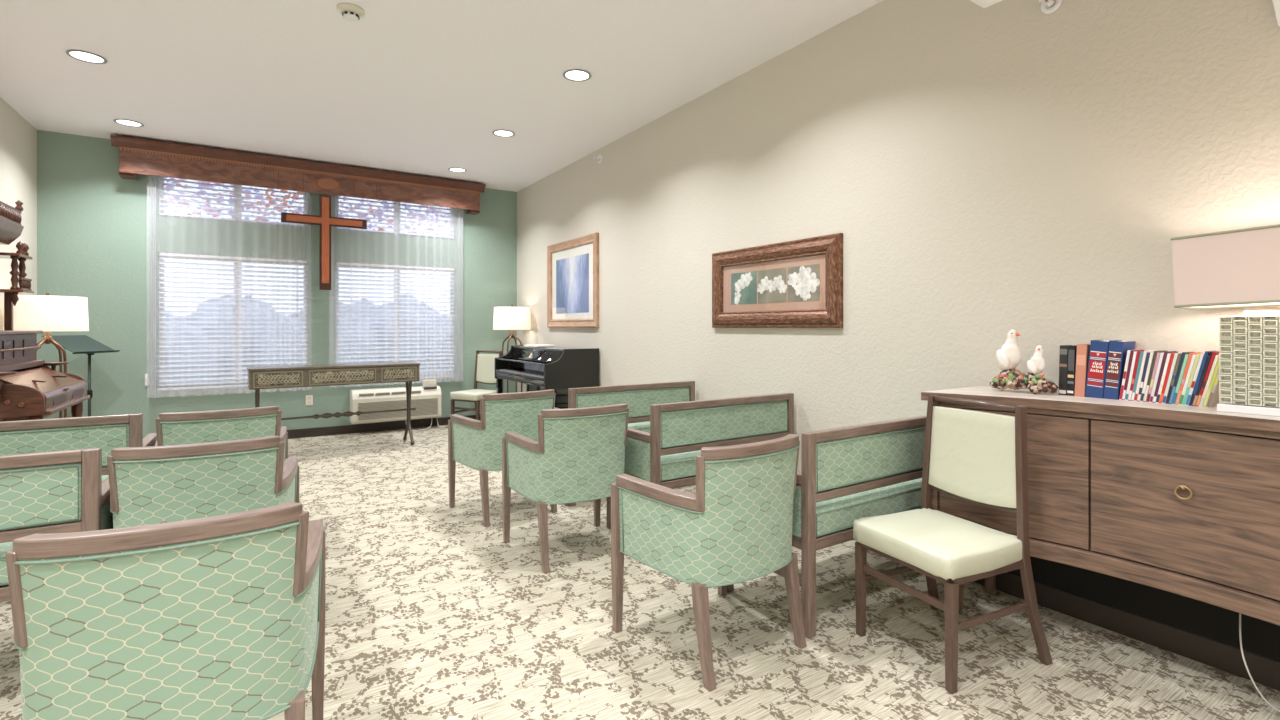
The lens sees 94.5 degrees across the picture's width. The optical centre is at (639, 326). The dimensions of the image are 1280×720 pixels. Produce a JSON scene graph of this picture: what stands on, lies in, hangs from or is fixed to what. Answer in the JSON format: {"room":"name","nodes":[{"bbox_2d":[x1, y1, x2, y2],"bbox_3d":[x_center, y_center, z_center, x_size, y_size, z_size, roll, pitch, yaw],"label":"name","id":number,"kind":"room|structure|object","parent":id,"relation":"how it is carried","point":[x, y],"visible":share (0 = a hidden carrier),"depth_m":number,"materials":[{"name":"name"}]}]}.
{"room":"house of worship","nodes":[
{"label":"house of worship","id":0,"kind":"room"},
{"bbox_2d":[0,97,36,329],"bbox_3d":[-2.735,-0.295,0.908,0.140,3.090,11.170,0,0,-33],"label":"wall","id":1,"kind":"structure","parent":0,"point":[18,137],"depth_m":5.10,"materials":[{"name":"beige paint"}]},
{"bbox_2d":[37,130,516,437],"bbox_3d":[-3.690,-0.295,6.854,4.697,3.090,0.140,0,0,-33],"label":"wall","id":2,"kind":"structure","parent":0,"point":[101,234],"depth_m":6.00,"materials":[{"name":"green paint"}]},
{"bbox_2d":[157,253,307,390],"bbox_3d":[-4.347,-0.058,6.395,1.340,1.405,0.140,0,0,-33],"label":"window","id":3,"kind":"structure","parent":2,"relation":"in","point":[223,385],"depth_m":6.33,"materials":[{"name":"white paint"}]},
{"bbox_2d":[159,253,307,385],"bbox_3d":[-4.334,-0.079,6.374,1.316,1.355,0.052,0,0,-33],"label":"window blind","id":4,"kind":"object","parent":3,"relation":"attached to","point":[175,256],"visible":0.97,"depth_m":6.32,"materials":[{"name":"white paint"}]},
{"bbox_2d":[158,176,307,227],"bbox_3d":[-4.369,-1.365,6.428,1.340,0.490,0.060,0,0,-33],"label":"window","id":5,"kind":"structure","parent":2,"relation":"in","point":[237,189],"depth_m":6.39,"materials":[{"name":"white paint"}]},
{"bbox_2d":[159,178,307,225],"bbox_3d":[-4.336,-1.353,6.378,1.316,0.505,0.043,0,0,-33],"label":"window blind","id":6,"kind":"object","parent":5,"relation":"attached to","point":[173,180],"visible":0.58,"depth_m":6.32,"materials":[{"name":"white paint"}]},
{"bbox_2d":[110,135,485,214],"bbox_3d":[-3.558,-1.639,6.680,3.611,0.349,0.291,0,0,-33],"label":"window valance","id":7,"kind":"object","parent":2,"relation":"attached to","point":[136,155],"visible":1,"depth_m":6.39,"materials":[{"name":"brown wood"}]},
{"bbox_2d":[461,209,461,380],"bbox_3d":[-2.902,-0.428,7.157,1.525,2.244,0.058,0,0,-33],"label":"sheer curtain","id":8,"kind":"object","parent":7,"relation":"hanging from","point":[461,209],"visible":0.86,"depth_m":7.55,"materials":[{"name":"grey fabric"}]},
{"bbox_2d":[281,195,366,289],"bbox_3d":[-3.574,-0.943,6.709,0.850,1.055,0.225,0,0,-33],"label":"wall cross","id":9,"kind":"object","parent":2,"relation":"attached to","point":[324,220],"visible":1,"depth_m":6.61,"materials":[{"name":"orange wood"}]},
{"bbox_2d":[287,415,480,438],"bbox_3d":[-3.648,1.200,6.789,4.697,0.100,0.014,0,0,-33],"label":"baseboard","id":10,"kind":"structure","parent":2,"relation":"attached to","point":[382,426],"depth_m":7.03,"materials":[{"name":"brown"}]},
{"bbox_2d":[335,195,453,239],"bbox_3d":[-3.001,-1.365,7.310,1.385,0.490,0.060,0,0,-33],"label":"window","id":11,"kind":"structure","parent":2,"relation":"in","point":[397,210],"depth_m":7.29,"materials":[{"name":"white paint"}]},
{"bbox_2d":[336,197,453,238],"bbox_3d":[-2.968,-1.353,7.260,1.361,0.505,0.043,0,0,-33],"label":"window blind","id":12,"kind":"object","parent":11,"relation":"attached to","point":[347,198],"visible":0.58,"depth_m":7.25,"materials":[{"name":"white paint"}]},
{"bbox_2d":[335,262,455,378],"bbox_3d":[-2.979,-0.058,7.276,1.385,1.405,0.140,0,0,-33],"label":"window","id":13,"kind":"structure","parent":2,"relation":"in","point":[397,271],"depth_m":7.29,"materials":[{"name":"white paint"}]},
{"bbox_2d":[336,262,453,374],"bbox_3d":[-2.966,-0.079,7.256,1.361,1.355,0.052,0,0,-33],"label":"window blind","id":14,"kind":"object","parent":13,"relation":"attached to","point":[351,265],"visible":0.84,"depth_m":7.23,"materials":[{"name":"white paint"}]},
{"bbox_2d":[350,379,441,423],"bbox_3d":[-2.923,0.882,7.119,1.000,0.465,0.243,0,0,-33],"label":"air conditioner unit","id":15,"kind":"object","parent":2,"relation":"attached to","point":[427,398],"visible":0.96,"depth_m":7.01,"materials":[{"name":"beige plastic"}]},
{"bbox_2d":[358,398,437,419],"bbox_3d":[-2.854,0.969,7.023,0.890,0.193,0.007,0,0,-33],"label":"grille","id":16,"kind":"object","parent":15,"relation":"attached to","point":[425,407],"depth_m":7.00,"materials":[{"name":"beige"}]},
{"bbox_2d":[0,0,882,191],"bbox_3d":[-0.702,-1.915,2.218,4.977,0.150,11.170,0,0,-33],"label":"ceiling","id":17,"kind":"structure","parent":0,"point":[413,87],"depth_m":4.18,"materials":[{"name":"white paint"}]},
{"bbox_2d":[66,50,106,63],"bbox_3d":[-3.760,-1.835,4.025,0.208,0.009,0.208,0,0,-33],"label":"recessed light","id":18,"kind":"object","parent":17,"relation":"in","point":[84,56],"visible":1,"depth_m":4.02,"materials":[{"name":"white"}]},
{"bbox_2d":[114,119,143,126],"bbox_3d":[-4.599,-1.835,5.328,0.208,0.009,0.208,0,0,-33],"label":"recessed light","id":19,"kind":"object","parent":17,"relation":"in","point":[125,122],"visible":1,"depth_m":5.33,"materials":[{"name":"white"}]},
{"bbox_2d":[337,3,364,21],"bbox_3d":[-1.675,-1.812,3.429,0.144,0.056,0.144,0,0,-33],"label":"smoke detector","id":20,"kind":"object","parent":17,"relation":"attached to","point":[351,12],"visible":1,"depth_m":3.40,"materials":[{"name":"beige plastic"}]},
{"bbox_2d":[563,69,590,81],"bbox_3d":[-0.459,-1.835,4.320,0.208,0.009,0.208,0,0,-33],"label":"recessed light","id":21,"kind":"object","parent":17,"relation":"in","point":[577,75],"visible":1,"depth_m":4.32,"materials":[{"name":"white"}]},
{"bbox_2d":[0,425,1279,719],"bbox_3d":[-0.702,1.310,2.218,4.977,0.120,11.170,0,0,-33],"label":"floor","id":22,"kind":"structure","parent":0,"point":[430,614],"depth_m":2.35,"materials":[{"name":"carpet"}]},
{"bbox_2d":[0,200,89,421],"bbox_3d":[-4.277,0.168,4.025,0.620,2.165,1.370,0,0,-33],"label":"pipe organ","id":23,"kind":"object","parent":22,"relation":"on","point":[30,389],"visible":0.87,"depth_m":4.12,"materials":[{"name":"brown wood"}]},
{"bbox_2d":[0,371,16,398],"bbox_3d":[-3.883,0.361,3.571,0.180,0.177,0.180,0,0,-33],"label":"shelf","id":24,"kind":"object","parent":23,"relation":"attached to","point":[8,389],"depth_m":3.62,"materials":[{"name":"brown wood"}]},
{"bbox_2d":[0,252,31,259],"bbox_3d":[-4.646,-0.520,4.293,0.280,0.020,0.290,0,0,-33],"label":"shelf","id":25,"kind":"object","parent":23,"relation":"attached to","point":[18,255],"depth_m":4.28,"materials":[{"name":"brown wood"}]},
{"bbox_2d":[0,289,33,293],"bbox_3d":[-4.647,-0.260,4.304,0.290,0.020,0.250,0,0,-33],"label":"shelf","id":26,"kind":"object","parent":23,"relation":"attached to","point":[6,291],"depth_m":4.28,"materials":[{"name":"brown wood"}]},
{"bbox_2d":[0,360,44,371],"bbox_3d":[-4.386,0.270,3.954,0.350,0.040,1.120,0,0,-33],"label":"shelf","id":27,"kind":"object","parent":23,"relation":"attached to","point":[5,366],"depth_m":4.12,"materials":[{"name":"brown wood"}]},
{"bbox_2d":[43,362,68,370],"bbox_3d":[-4.528,0.361,4.571,0.180,0.177,0.180,0,0,-33],"label":"shelf","id":28,"kind":"object","parent":23,"relation":"attached to","point":[53,365],"depth_m":4.54,"materials":[{"name":"brown wood"}]},
{"bbox_2d":[3,292,88,417],"bbox_3d":[-4.863,0.482,4.860,0.500,1.535,0.500,0,0,37],"label":"shade lamp","id":29,"kind":"object","parent":22,"relation":"on","point":[47,313],"visible":0.6,"depth_m":4.73,"materials":[{"name":"white fabric"}]},
{"bbox_2d":[0,448,112,601],"bbox_3d":[-2.510,0.840,2.017,1.105,0.820,0.539,0,0,-32],"label":"upholstered bench","id":30,"kind":"object","parent":22,"relation":"on","point":[55,491],"visible":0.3,"depth_m":2.02,"materials":[{"name":"green fabric"}]},
{"bbox_2d":[0,542,12,585],"bbox_3d":[-2.502,0.807,2.006,1.008,0.110,0.487,0,0,-32],"label":"seat cushion","id":31,"kind":"object","parent":30,"relation":"on","point":[4,547],"depth_m":1.97,"materials":[{"name":"green fabric"}]},
{"bbox_2d":[0,462,81,530],"bbox_3d":[-2.390,0.574,1.827,1.008,0.208,0.069,0,0,-32],"label":"cushion","id":32,"kind":"object","parent":30,"relation":"on","point":[35,496],"depth_m":2.01,"materials":[{"name":"green fabric"}]},
{"bbox_2d":[0,413,156,481],"bbox_3d":[-3.070,0.840,2.858,1.105,0.820,0.539,0,0,-32],"label":"upholstered bench","id":33,"kind":"object","parent":22,"relation":"on","point":[107,432],"visible":0.18,"depth_m":2.80,"materials":[{"name":"green fabric"}]},
{"bbox_2d":[0,423,128,466],"bbox_3d":[-2.950,0.574,2.668,1.008,0.208,0.069,0,0,-32],"label":"cushion","id":34,"kind":"object","parent":33,"relation":"on","point":[25,439],"depth_m":2.78,"materials":[{"name":"green fabric"}]},
{"bbox_2d":[42,335,119,415],"bbox_3d":[-4.977,0.657,5.383,0.539,1.162,0.444,0,0,5],"label":"music stand","id":35,"kind":"object","parent":22,"relation":"on","point":[77,344],"visible":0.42,"depth_m":5.36,"materials":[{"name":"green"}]},
{"bbox_2d":[5,502,324,719],"bbox_3d":[-1.143,0.838,1.501,0.622,0.825,0.566,0,0,-29],"label":"armchair","id":36,"kind":"object","parent":22,"relation":"on","point":[220,617],"visible":1,"depth_m":1.27,"materials":[{"name":"green fabric"}]},
{"bbox_2d":[107,436,298,528],"bbox_3d":[-1.730,0.838,2.378,0.622,0.825,0.566,0,0,-29],"label":"armchair","id":37,"kind":"object","parent":22,"relation":"on","point":[149,485],"visible":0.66,"depth_m":2.14,"materials":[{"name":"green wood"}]},
{"bbox_2d":[155,406,287,461],"bbox_3d":[-2.275,0.838,3.234,0.622,0.825,0.566,0,0,-33],"label":"armchair","id":38,"kind":"object","parent":22,"relation":"on","point":[172,428],"visible":0.34,"depth_m":3.00,"materials":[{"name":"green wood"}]},
{"bbox_2d":[247,362,419,444],"bbox_3d":[-3.060,0.816,5.999,1.526,0.864,0.380,0,0,-35],"label":"console table","id":39,"kind":"object","parent":22,"relation":"on","point":[290,376],"visible":0.92,"depth_m":5.86,"materials":[{"name":"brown wood"}]},
{"bbox_2d":[450,350,502,419],"bbox_3d":[-1.965,0.772,7.225,0.498,0.955,0.533,0,0,29],"label":"chair","id":40,"kind":"object","parent":22,"relation":"on","point":[484,363],"visible":0.7,"depth_m":7.32,"materials":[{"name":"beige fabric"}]},
{"bbox_2d":[450,389,495,400],"bbox_3d":[-1.988,0.819,7.182,0.456,0.084,0.436,0,0,29],"label":"seat cushion","id":41,"kind":"object","parent":40,"relation":"on","point":[474,394],"depth_m":7.03,"materials":[{"name":"beige leather"}]},
{"bbox_2d":[448,389,556,526],"bbox_3d":[-0.916,0.838,4.062,0.622,0.825,0.566,0,0,-36],"label":"armchair","id":42,"kind":"object","parent":22,"relation":"on","point":[472,443],"visible":0.7,"depth_m":3.81,"materials":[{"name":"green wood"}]},
{"bbox_2d":[493,305,530,392],"bbox_3d":[-1.620,0.482,7.498,0.470,1.535,0.470,0,0,-33],"label":"shade lamp","id":43,"kind":"object","parent":22,"relation":"on","point":[511,318],"visible":0.7,"depth_m":7.32,"materials":[{"name":"white fabric"}]},
{"bbox_2d":[495,345,598,408],"bbox_3d":[-1.073,0.735,6.541,0.606,1.030,1.471,0,0,-33],"label":"upright piano","id":44,"kind":"object","parent":22,"relation":"on","point":[558,368],"visible":0.59,"depth_m":6.08,"materials":[{"name":"black wood"}]},
{"bbox_2d":[502,404,628,573],"bbox_3d":[-0.395,0.838,3.351,0.622,0.825,0.566,0,0,-29],"label":"armchair","id":45,"kind":"object","parent":22,"relation":"on","point":[577,455],"visible":0.95,"depth_m":3.11,"materials":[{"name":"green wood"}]},
{"bbox_2d":[554,381,694,506],"bbox_3d":[-0.167,0.840,4.640,1.105,0.820,0.539,0,0,-33],"label":"upholstered bench","id":46,"kind":"object","parent":22,"relation":"on","point":[639,398],"visible":0.18,"depth_m":4.43,"materials":[{"name":"green fabric"}]},
{"bbox_2d":[576,386,688,417],"bbox_3d":[-0.043,0.574,4.452,1.008,0.208,0.069,0,0,-33],"label":"cushion","id":47,"kind":"object","parent":46,"relation":"on","point":[639,399],"depth_m":4.42,"materials":[{"name":"green fabric"}]},
{"bbox_2d":[628,421,649,432],"bbox_3d":[-0.158,0.807,4.629,1.008,0.110,0.487,0,0,-33],"label":"seat cushion","id":48,"kind":"object","parent":46,"relation":"on","point":[642,426],"depth_m":4.49,"materials":[{"name":"green fabric"}]},
{"bbox_2d":[607,393,793,528],"bbox_3d":[0.394,0.840,3.770,1.105,0.820,0.539,0,0,-33],"label":"upholstered bench","id":49,"kind":"object","parent":22,"relation":"on","point":[665,456],"visible":0.45,"depth_m":3.44,"materials":[{"name":"green fabric"}]},
{"bbox_2d":[660,450,700,480],"bbox_3d":[0.403,0.807,3.759,1.008,0.110,0.487,0,0,-33],"label":"seat cushion","id":50,"kind":"object","parent":49,"relation":"on","point":[680,466],"depth_m":3.37,"materials":[{"name":"green fabric"}]},
{"bbox_2d":[661,400,786,448],"bbox_3d":[0.517,0.574,3.582,1.008,0.208,0.069,0,0,-33],"label":"cushion","id":51,"kind":"object","parent":49,"relation":"on","point":[722,423],"depth_m":3.52,"materials":[{"name":"green fabric"}]},
{"bbox_2d":[611,434,806,691],"bbox_3d":[0.295,0.838,2.386,0.622,0.825,0.566,0,0,-35],"label":"armchair","id":52,"kind":"object","parent":22,"relation":"on","point":[736,528],"visible":1,"depth_m":2.16,"materials":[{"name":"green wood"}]},
{"bbox_2d":[726,415,926,638],"bbox_3d":[0.994,0.840,2.895,1.105,0.820,0.539,0,0,-33],"label":"upholstered bench","id":53,"kind":"object","parent":22,"relation":"on","point":[848,474],"visible":0.42,"depth_m":2.52,"materials":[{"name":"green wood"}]},
{"bbox_2d":[816,478,921,534],"bbox_3d":[1.002,0.807,2.884,1.008,0.110,0.487,0,0,-33],"label":"seat cushion","id":54,"kind":"object","parent":53,"relation":"on","point":[836,516],"depth_m":2.60,"materials":[{"name":"green fabric"}]},
{"bbox_2d":[816,426,925,491],"bbox_3d":[1.117,0.574,2.707,1.008,0.208,0.069,0,0,-33],"label":"cushion","id":55,"kind":"object","parent":53,"relation":"on","point":[856,460],"depth_m":2.59,"materials":[{"name":"green fabric"}]},
{"bbox_2d":[853,395,1052,693],"bbox_3d":[1.188,0.772,2.312,0.533,0.955,0.498,0,0,-25],"label":"chair","id":56,"kind":"object","parent":22,"relation":"on","point":[977,457],"visible":1,"depth_m":2.26,"materials":[{"name":"beige leather"}]},
{"bbox_2d":[853,508,1021,579],"bbox_3d":[1.144,0.819,2.292,0.436,0.084,0.456,0,0,-25],"label":"seat cushion","id":57,"kind":"object","parent":56,"relation":"on","point":[937,544],"depth_m":2.17,"materials":[{"name":"beige leather"}]},
{"bbox_2d":[921,386,1279,660],"bbox_3d":[1.881,0.767,2.055,0.499,0.966,1.616,0,0,-33],"label":"sideboard","id":58,"kind":"object","parent":22,"relation":"on","point":[1169,514],"visible":0.7,"depth_m":2.12,"materials":[{"name":"brown wood"}]},
{"bbox_2d":[990,330,1058,393],"bbox_3d":[1.662,0.148,2.572,0.114,0.274,0.271,0,0,-33],"label":"figurine","id":59,"kind":"object","parent":58,"relation":"on","point":[1009,356],"visible":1,"depth_m":2.57,"materials":[{"name":"white ceramic"}]},
{"bbox_2d":[1058,345,1070,394],"bbox_3d":[1.813,0.181,2.502,0.111,0.207,0.030,0,2,-33],"label":"book","id":60,"kind":"object","parent":58,"relation":"on","point":[1063,358],"visible":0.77,"depth_m":2.47,"materials":[{"name":"grey paper"}]},
{"bbox_2d":[1067,345,1076,395],"bbox_3d":[1.829,0.181,2.478,0.111,0.207,0.025,0,2,-33],"label":"book","id":61,"kind":"object","parent":58,"relation":"on","point":[1072,350],"visible":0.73,"depth_m":2.45,"materials":[{"name":"black paper"}]},
{"bbox_2d":[1074,344,1089,396],"bbox_3d":[1.849,0.178,2.451,0.116,0.215,0.045,0,0,-33],"label":"book","id":62,"kind":"object","parent":58,"relation":"on","point":[1083,350],"visible":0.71,"depth_m":2.42,"materials":[{"name":"brown paper"}]},
{"bbox_2d":[1085,340,1108,397],"bbox_3d":[1.877,0.171,2.402,0.122,0.236,0.080,0,0,-33],"label":"book","id":63,"kind":"object","parent":58,"relation":"on","point":[1098,355],"visible":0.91,"depth_m":2.37,"materials":[{"name":"blue paper"}]},
{"bbox_2d":[1103,340,1134,399],"bbox_3d":[1.907,0.170,2.356,0.122,0.235,0.066,0,0,-33],"label":"book","id":64,"kind":"object","parent":58,"relation":"on","point":[1117,351],"visible":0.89,"depth_m":2.32,"materials":[{"name":"blue paper"}]},
{"bbox_2d":[1119,350,1130,399],"bbox_3d":[1.929,0.188,2.328,0.116,0.195,0.036,0,0,-33],"label":"book","id":65,"kind":"object","parent":58,"relation":"on","point":[1128,351],"visible":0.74,"depth_m":2.30,"materials":[{"name":"white paper"}]},
{"bbox_2d":[1122,350,1142,399],"bbox_3d":[1.934,0.187,2.320,0.116,0.196,0.037,0,0,-33],"label":"book","id":66,"kind":"object","parent":58,"relation":"on","point":[1132,351],"visible":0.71,"depth_m":2.29,"materials":[{"name":"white paper"}]},
{"bbox_2d":[1128,350,1145,400],"bbox_3d":[1.944,0.188,2.304,0.116,0.194,0.038,0,0,-33],"label":"book","id":67,"kind":"object","parent":58,"relation":"on","point":[1138,352],"visible":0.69,"depth_m":2.27,"materials":[{"name":"red paper"}]},
{"bbox_2d":[1131,352,1143,400],"bbox_3d":[1.949,0.190,2.296,0.116,0.191,0.038,0,0,-33],"label":"book","id":68,"kind":"object","parent":58,"relation":"on","point":[1141,353],"visible":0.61,"depth_m":2.26,"materials":[{"name":"teal paper"}]},
{"bbox_2d":[1137,352,1150,400],"bbox_3d":[1.960,0.191,2.279,0.116,0.189,0.039,0,0,-33],"label":"book","id":69,"kind":"object","parent":58,"relation":"on","point":[1148,353],"visible":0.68,"depth_m":2.25,"materials":[{"name":"blue paper"}]},
{"bbox_2d":[1134,350,1157,400],"bbox_3d":[1.955,0.188,2.287,0.116,0.196,0.040,0,0,-33],"label":"book","id":70,"kind":"object","parent":58,"relation":"on","point":[1146,351],"visible":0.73,"depth_m":2.26,"materials":[{"name":"white paper"}]},
{"bbox_2d":[1140,352,1153,401],"bbox_3d":[1.965,0.191,2.271,0.116,0.189,0.040,0,0,-33],"label":"book","id":71,"kind":"object","parent":58,"relation":"on","point":[1151,353],"visible":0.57,"depth_m":2.24,"materials":[{"name":"white paper"}]},
{"bbox_2d":[1143,350,1165,401],"bbox_3d":[1.971,0.188,2.263,0.116,0.196,0.042,0,0,-33],"label":"book","id":72,"kind":"object","parent":58,"relation":"on","point":[1155,352],"visible":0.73,"depth_m":2.23,"materials":[{"name":"grey paper"}]},
{"bbox_2d":[1146,352,1163,401],"bbox_3d":[1.976,0.191,2.255,0.116,0.189,0.042,0,0,-33],"label":"book","id":73,"kind":"object","parent":58,"relation":"on","point":[1158,354],"visible":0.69,"depth_m":2.22,"materials":[{"name":"pink paper"}]},
{"bbox_2d":[1149,353,1163,401],"bbox_3d":[1.981,0.192,2.247,0.116,0.188,0.042,0,0,-33],"label":"book","id":74,"kind":"object","parent":58,"relation":"on","point":[1161,354],"visible":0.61,"depth_m":2.22,"materials":[{"name":"white paper"}]},
{"bbox_2d":[1156,353,1170,402],"bbox_3d":[1.991,0.192,2.231,0.116,0.187,0.044,0,0,-33],"label":"book","id":75,"kind":"object","parent":58,"relation":"on","point":[1169,354],"visible":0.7,"depth_m":2.20,"materials":[{"name":"white paper"}]},
{"bbox_2d":[1152,351,1177,402],"bbox_3d":[1.986,0.188,2.238,0.116,0.194,0.044,0,0,-33],"label":"book","id":76,"kind":"object","parent":58,"relation":"on","point":[1166,352],"visible":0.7,"depth_m":2.21,"materials":[{"name":"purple paper"}]},
{"bbox_2d":[1159,353,1174,402],"bbox_3d":[1.997,0.191,2.222,0.116,0.189,0.044,0,0,-33],"label":"book","id":77,"kind":"object","parent":58,"relation":"on","point":[1172,354],"visible":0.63,"depth_m":2.19,"materials":[{"name":"red paper"}]},
{"bbox_2d":[1162,353,1177,403],"bbox_3d":[2.002,0.191,2.214,0.116,0.189,0.045,0,0,-33],"label":"book","id":78,"kind":"object","parent":58,"relation":"on","point":[1176,354],"visible":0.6,"depth_m":2.18,"materials":[{"name":"white paper"}]},
{"bbox_2d":[1165,353,1181,403],"bbox_3d":[2.007,0.191,2.206,0.116,0.189,0.046,0,0,-33],"label":"book","id":79,"kind":"object","parent":58,"relation":"on","point":[1179,354],"visible":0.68,"depth_m":2.17,"materials":[{"name":"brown paper"}]},
{"bbox_2d":[1172,354,1188,403],"bbox_3d":[2.018,0.193,2.190,0.116,0.187,0.047,0,0,-33],"label":"book","id":80,"kind":"object","parent":58,"relation":"on","point":[1186,355],"visible":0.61,"depth_m":2.16,"materials":[{"name":"green paper"}]},
{"bbox_2d":[1169,352,1193,403],"bbox_3d":[2.013,0.189,2.197,0.116,0.194,0.048,0,0,-33],"label":"book","id":81,"kind":"object","parent":58,"relation":"on","point":[1183,353],"visible":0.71,"depth_m":2.17,"materials":[{"name":"blue paper"}]},
{"bbox_2d":[1178,354,1196,404],"bbox_3d":[2.028,0.193,2.174,0.116,0.187,0.048,0,0,-33],"label":"book","id":82,"kind":"object","parent":58,"relation":"on","point":[1194,355],"visible":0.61,"depth_m":2.14,"materials":[{"name":"white paper"}]},
{"bbox_2d":[1175,352,1201,404],"bbox_3d":[2.023,0.190,2.181,0.116,0.193,0.049,0,0,-33],"label":"book","id":83,"kind":"object","parent":58,"relation":"on","point":[1190,354],"visible":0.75,"depth_m":2.15,"materials":[{"name":"orange paper"}]},
{"bbox_2d":[1182,354,1199,404],"bbox_3d":[2.033,0.191,2.165,0.116,0.189,0.050,0,0,-33],"label":"book","id":84,"kind":"object","parent":58,"relation":"on","point":[1197,355],"visible":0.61,"depth_m":2.13,"materials":[{"name":"beige paper"}]},
{"bbox_2d":[1185,353,1204,405],"bbox_3d":[2.039,0.190,2.157,0.116,0.191,0.051,0,0,-33],"label":"book","id":85,"kind":"object","parent":58,"relation":"on","point":[1202,354],"visible":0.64,"depth_m":2.12,"materials":[{"name":"white paper"}]},
{"bbox_2d":[1188,351,1213,405],"bbox_3d":[2.045,0.186,2.148,0.116,0.200,0.054,0,0,-33],"label":"book","id":86,"kind":"object","parent":58,"relation":"on","point":[1207,353],"visible":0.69,"depth_m":2.12,"materials":[{"name":"blue paper"}]},
{"bbox_2d":[1192,355,1211,405],"bbox_3d":[2.049,0.193,2.141,0.116,0.187,0.052,0,0,-33],"label":"book","id":87,"kind":"object","parent":58,"relation":"on","point":[1209,356],"visible":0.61,"depth_m":2.11,"materials":[{"name":"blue paper"}]},
{"bbox_2d":[1196,351,1218,405],"bbox_3d":[2.055,0.186,2.131,0.116,0.200,0.055,0,0,-33],"label":"book","id":88,"kind":"object","parent":58,"relation":"on","point":[1214,353],"visible":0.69,"depth_m":2.10,"materials":[{"name":"red paper"}]},
{"bbox_2d":[1199,355,1218,406],"bbox_3d":[2.060,0.193,2.125,0.116,0.187,0.053,0,0,-33],"label":"book","id":89,"kind":"object","parent":58,"relation":"on","point":[1216,356],"visible":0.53,"depth_m":2.09,"materials":[{"name":"beige paper"}]},
{"bbox_2d":[1202,359,1218,406],"bbox_3d":[2.065,0.194,2.117,0.116,0.185,0.053,0,0,-33],"label":"book","id":90,"kind":"object","parent":58,"relation":"on","point":[1217,365],"visible":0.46,"depth_m":2.09,"materials":[{"name":"yellow paper"}]},
{"bbox_2d":[1206,370,1218,406],"bbox_3d":[2.070,0.193,2.108,0.116,0.187,0.055,0,0,-33],"label":"book","id":91,"kind":"object","parent":58,"relation":"on","point":[1213,400],"visible":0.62,"depth_m":2.09,"materials":[{"name":"beige paper"}]},
{"bbox_2d":[1170,224,1279,416],"bbox_3d":[2.102,-0.027,1.888,0.258,0.622,0.563,0,0,-33],"label":"table lamp","id":92,"kind":"object","parent":58,"relation":"on","point":[1239,267],"visible":1,"depth_m":1.94,"materials":[{"name":"white fabric"}]},
{"bbox_2d":[1239,613,1279,711],"bbox_3d":[2.138,1.082,1.884,0.208,0.329,0.354,0,0,-33],"label":"lamp cord","id":93,"kind":"object","parent":58,"relation":"hanging from","point":[1240,638],"visible":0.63,"depth_m":1.94,"materials":[{"name":"grey plastic"}]},
{"bbox_2d":[517,0,1279,471],"bbox_3d":[1.331,-0.295,3.528,0.140,3.090,11.170,0,0,-33],"label":"wall","id":94,"kind":"structure","parent":0,"point":[984,174],"depth_m":3.09,"materials":[{"name":"beige paint"}]},
{"bbox_2d":[547,232,598,326],"bbox_3d":[-0.773,-0.485,6.628,0.036,0.980,1.240,0,0,-33],"label":"framed picture","id":95,"kind":"object","parent":94,"relation":"attached to","point":[573,264],"visible":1,"depth_m":6.59,"materials":[{"name":"blue paper"}]},
{"bbox_2d":[556,253,588,313],"bbox_3d":[-0.765,-0.470,6.633,0.001,0.630,0.820,0,0,-33],"label":"print","id":96,"kind":"object","parent":95,"relation":"attached to","point":[572,270],"depth_m":6.62},
{"bbox_2d":[712,233,842,327],"bbox_3d":[0.879,-0.280,4.056,0.046,0.570,1.200,0,0,-33],"label":"framed picture","id":97,"kind":"object","parent":94,"relation":"attached to","point":[795,283],"visible":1,"depth_m":3.96,"materials":[{"name":"brown wood"}]},
{"bbox_2d":[731,271,756,304],"bbox_3d":[0.750,-0.280,4.283,0.001,0.230,0.268,0,0,-33],"label":"print","id":98,"kind":"object","parent":97,"relation":"attached to","point":[743,283],"depth_m":4.28},
{"bbox_2d":[758,268,785,302],"bbox_3d":[0.901,-0.280,4.048,0.001,0.230,0.267,0,0,-33],"label":"print","id":99,"kind":"object","parent":97,"relation":"attached to","point":[771,281],"depth_m":4.05},
{"bbox_2d":[788,264,819,301],"bbox_3d":[1.052,-0.280,3.814,0.001,0.230,0.266,0,0,-33],"label":"print","id":100,"kind":"object","parent":97,"relation":"attached to","point":[803,279],"depth_m":3.81},
{"bbox_2d":[1039,0,1061,13],"bbox_3d":[1.797,-1.435,2.610,0.069,0.086,0.086,0,0,-33],"label":"sprinkler","id":101,"kind":"object","parent":94,"relation":"attached to","point":[1047,6],"visible":1,"depth_m":2.61,"materials":[{"name":"white paint"}]},
{"bbox_2d":[973,572,1279,690],"bbox_3d":[1.270,1.200,3.481,0.014,0.100,10.876,0,0,-33],"label":"baseboard","id":102,"kind":"structure","parent":94,"relation":"attached to","point":[1263,670],"depth_m":2.32,"materials":[{"name":"brown"}]},
{"label":"outside","id":103,"kind":"structure","parent":0,"visible":0},
{"bbox_3d":[-18.497,1.800,28.701,60.000,0.100,51.710,0,0,-33],"label":"lawn","id":104,"kind":"structure","parent":103,"visible":0},
{"bbox_2d":[165,292,449,382],"bbox_3d":[-8.665,0.342,14.262,20.399,2.599,2.932,0,0,-33],"label":"mountains","id":105,"kind":"structure","parent":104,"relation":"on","point":[247,296],"depth_m":13.46,"materials":[{"name":"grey plant"}]},
{"bbox_2d":[165,177,449,235],"bbox_3d":[-5.673,-0.778,10.509,5.497,5.046,3.353,0,0,-33],"label":"maple tree","id":106,"kind":"object","parent":104,"relation":"on","point":[200,185],"visible":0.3,"depth_m":10.18,"materials":[{"name":"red plant"}]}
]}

